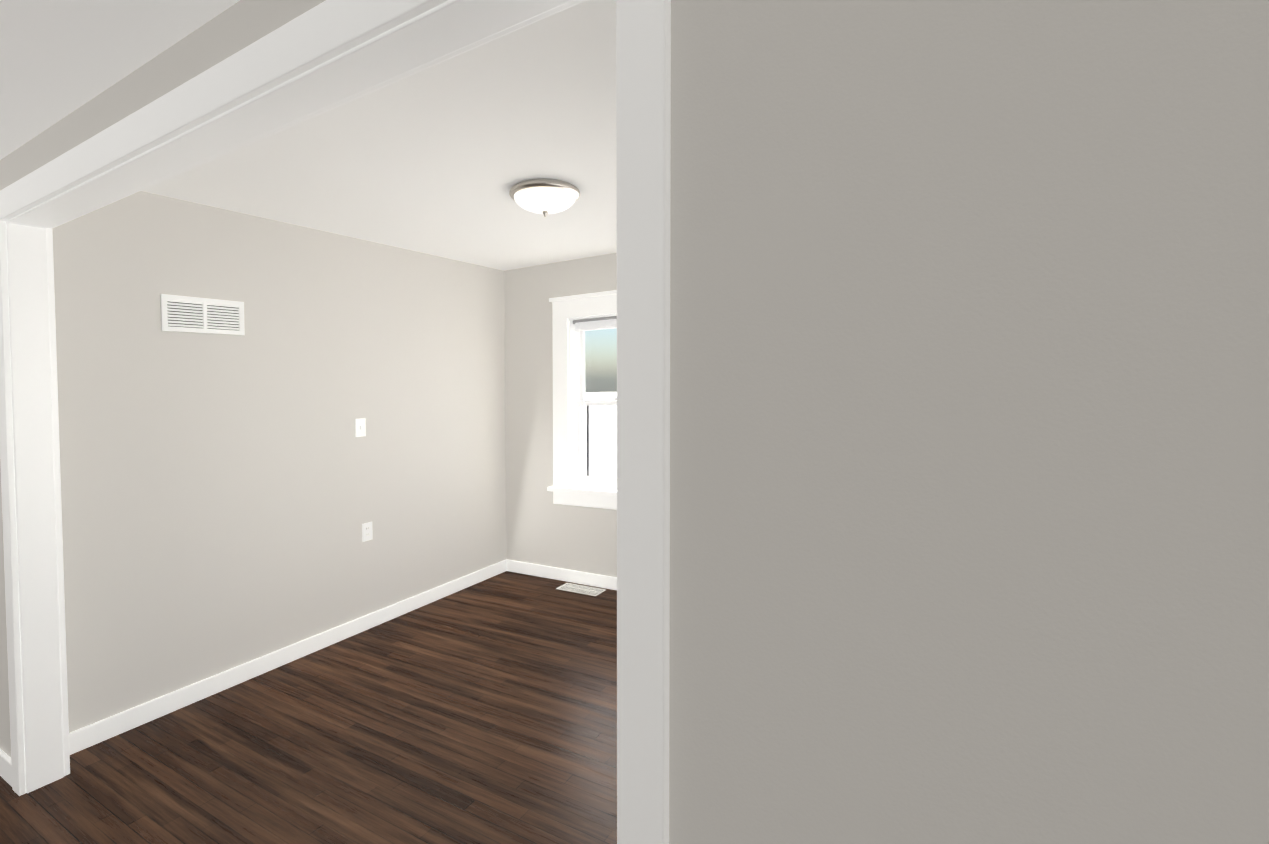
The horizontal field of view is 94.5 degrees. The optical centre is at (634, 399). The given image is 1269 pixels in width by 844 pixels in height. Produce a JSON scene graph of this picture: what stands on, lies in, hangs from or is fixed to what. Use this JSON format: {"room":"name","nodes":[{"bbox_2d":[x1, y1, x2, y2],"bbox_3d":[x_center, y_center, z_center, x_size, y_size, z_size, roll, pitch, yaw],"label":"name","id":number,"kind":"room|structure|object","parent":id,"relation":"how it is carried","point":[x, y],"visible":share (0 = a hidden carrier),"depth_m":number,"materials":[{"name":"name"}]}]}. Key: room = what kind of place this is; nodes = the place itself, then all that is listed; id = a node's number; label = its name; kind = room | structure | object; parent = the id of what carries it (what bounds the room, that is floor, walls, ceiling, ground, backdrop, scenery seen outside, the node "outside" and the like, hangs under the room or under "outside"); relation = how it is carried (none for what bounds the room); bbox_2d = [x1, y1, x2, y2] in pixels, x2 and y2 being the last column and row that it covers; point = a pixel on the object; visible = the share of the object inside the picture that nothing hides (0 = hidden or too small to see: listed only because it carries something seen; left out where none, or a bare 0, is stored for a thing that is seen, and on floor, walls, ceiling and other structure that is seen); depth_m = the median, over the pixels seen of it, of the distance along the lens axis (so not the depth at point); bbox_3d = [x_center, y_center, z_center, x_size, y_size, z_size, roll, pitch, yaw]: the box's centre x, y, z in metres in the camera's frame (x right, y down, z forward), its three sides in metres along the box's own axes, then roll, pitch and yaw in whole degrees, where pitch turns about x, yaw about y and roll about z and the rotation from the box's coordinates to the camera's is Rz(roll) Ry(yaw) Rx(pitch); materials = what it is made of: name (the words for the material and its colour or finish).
{"room":"empty living room","nodes":[
{"label":"empty living room","id":0,"kind":"room"},
{"bbox_2d":[0,0,239,159],"bbox_3d":[-2.821,-0.909,-0.513,9.100,0.468,5.165,1,2,30],"label":"ceiling","id":1,"kind":"structure","parent":0,"point":[60,59],"depth_m":1.54,"materials":[{"name":"white paint"}]},
{"bbox_2d":[52,191,505,732],"bbox_3d":[-1.800,0.176,3.734,0.100,2.650,2.925,1,2,30],"label":"wall","id":2,"kind":"structure","parent":0,"point":[224,497],"depth_m":3.18,"materials":[{"name":"grey paint"}]},
{"bbox_2d":[160,294,244,334],"bbox_3d":[-2.169,-0.425,2.963,0.012,0.179,0.365,1,2,30],"label":"air vent","id":3,"kind":"object","parent":2,"relation":"in","point":[194,314],"visible":1,"depth_m":2.95,"materials":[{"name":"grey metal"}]},
{"bbox_2d":[69,559,507,754],"bbox_3d":[-1.779,1.440,3.693,0.020,0.122,2.764,1,2,30],"label":"baseboard","id":4,"kind":"structure","parent":2,"relation":"attached to","point":[85,737],"depth_m":3.19,"materials":[{"name":"white wood"}]},
{"bbox_2d":[355,418,365,436],"bbox_3d":[-1.738,0.177,3.728,0.014,0.117,0.072,1,2,30],"label":"switch plate","id":5,"kind":"object","parent":2,"relation":"attached to","point":[360,427],"visible":1,"depth_m":3.73,"materials":[{"name":"white plastic"}]},
{"bbox_2d":[362,522,372,541],"bbox_3d":[-1.722,0.851,3.784,0.009,0.117,0.072,1,2,30],"label":"electrical outlet plate","id":6,"kind":"object","parent":2,"relation":"attached to","point":[367,532],"visible":1,"depth_m":3.78,"materials":[{"name":"white plastic"}]},
{"bbox_2d":[0,571,616,843],"bbox_3d":[-2.062,1.632,0.887,9.100,0.456,8.200,1,2,30],"label":"floor","id":7,"kind":"structure","parent":0,"point":[484,712],"depth_m":2.52,"materials":[{"name":"brown wood"}]},
{"bbox_2d":[556,583,604,595],"bbox_3d":[-0.404,1.424,4.415,0.360,0.018,0.140,1,2,30],"label":"floor vent","id":8,"kind":"object","parent":7,"relation":"in","point":[582,589],"visible":1,"depth_m":4.40,"materials":[{"name":"white metal"}]},
{"bbox_2d":[141,0,616,270],"bbox_3d":[-0.423,-1.092,2.897,3.280,0.241,2.925,1,2,30],"label":"ceiling","id":9,"kind":"structure","parent":0,"point":[440,159],"depth_m":2.45,"materials":[{"name":"white paint"}]},
{"bbox_2d":[509,178,579,216],"bbox_3d":[-0.438,-0.965,2.875,0.344,0.140,0.344,1,2,30],"label":"ceiling light fixture","id":10,"kind":"object","parent":9,"relation":"attached to","point":[544,196],"visible":0.98,"depth_m":2.77,"materials":[{"name":"white glass"}]},
{"bbox_2d":[504,253,616,576],"bbox_3d":[0.283,0.103,4.161,3.080,2.709,0.100,1,2,30],"label":"wall","id":11,"kind":"structure","parent":0,"point":[542,529],"depth_m":4.70,"materials":[{"name":"grey paint"}]},
{"bbox_2d":[508,560,616,589],"bbox_3d":[0.254,1.368,4.153,3.080,0.183,0.016,1,2,30],"label":"baseboard","id":12,"kind":"structure","parent":11,"relation":"attached to","point":[602,581],"depth_m":4.61,"materials":[{"name":"white wood"}]},
{"bbox_2d":[547,290,616,509],"bbox_3d":[-0.185,0.006,4.451,1.005,1.640,0.260,1,2,30],"label":"window","id":13,"kind":"structure","parent":11,"relation":"in","point":[575,317],"depth_m":4.56,"materials":[{"name":"white wood"}]},
{"bbox_2d":[0,0,1268,843],"bbox_3d":[-1.502,0.220,1.810,8.700,2.869,0.110,1,2,30],"label":"wall","id":14,"kind":"structure","parent":0,"point":[969,420],"depth_m":0.66,"materials":[{"name":"grey paint"}]},
{"bbox_2d":[0,749,11,786],"bbox_3d":[-3.879,1.516,3.153,3.284,0.188,0.016,1,2,30],"label":"baseboard","id":15,"kind":"structure","parent":14,"relation":"attached to","point":[5,761],"depth_m":2.37,"materials":[{"name":"white wood"}]},
{"bbox_2d":[0,0,670,843],"bbox_3d":[-1.173,0.362,1.625,2.892,2.410,0.150,1,2,30],"label":"door frame","id":16,"kind":"structure","parent":14,"relation":"attached to","point":[322,56],"depth_m":1.25,"materials":[{"name":"white wood"}]},
{"label":"outside","id":17,"kind":"structure","parent":0,"visible":0},
{"bbox_2d":[583,392,616,477],"bbox_3d":[39.999,-0.558,71.428,240.000,8.647,155.100,1,2,30],"label":"snow","id":18,"kind":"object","parent":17,"point":[609,439],"depth_m":26.67,"materials":[{"name":"white"}]}
]}

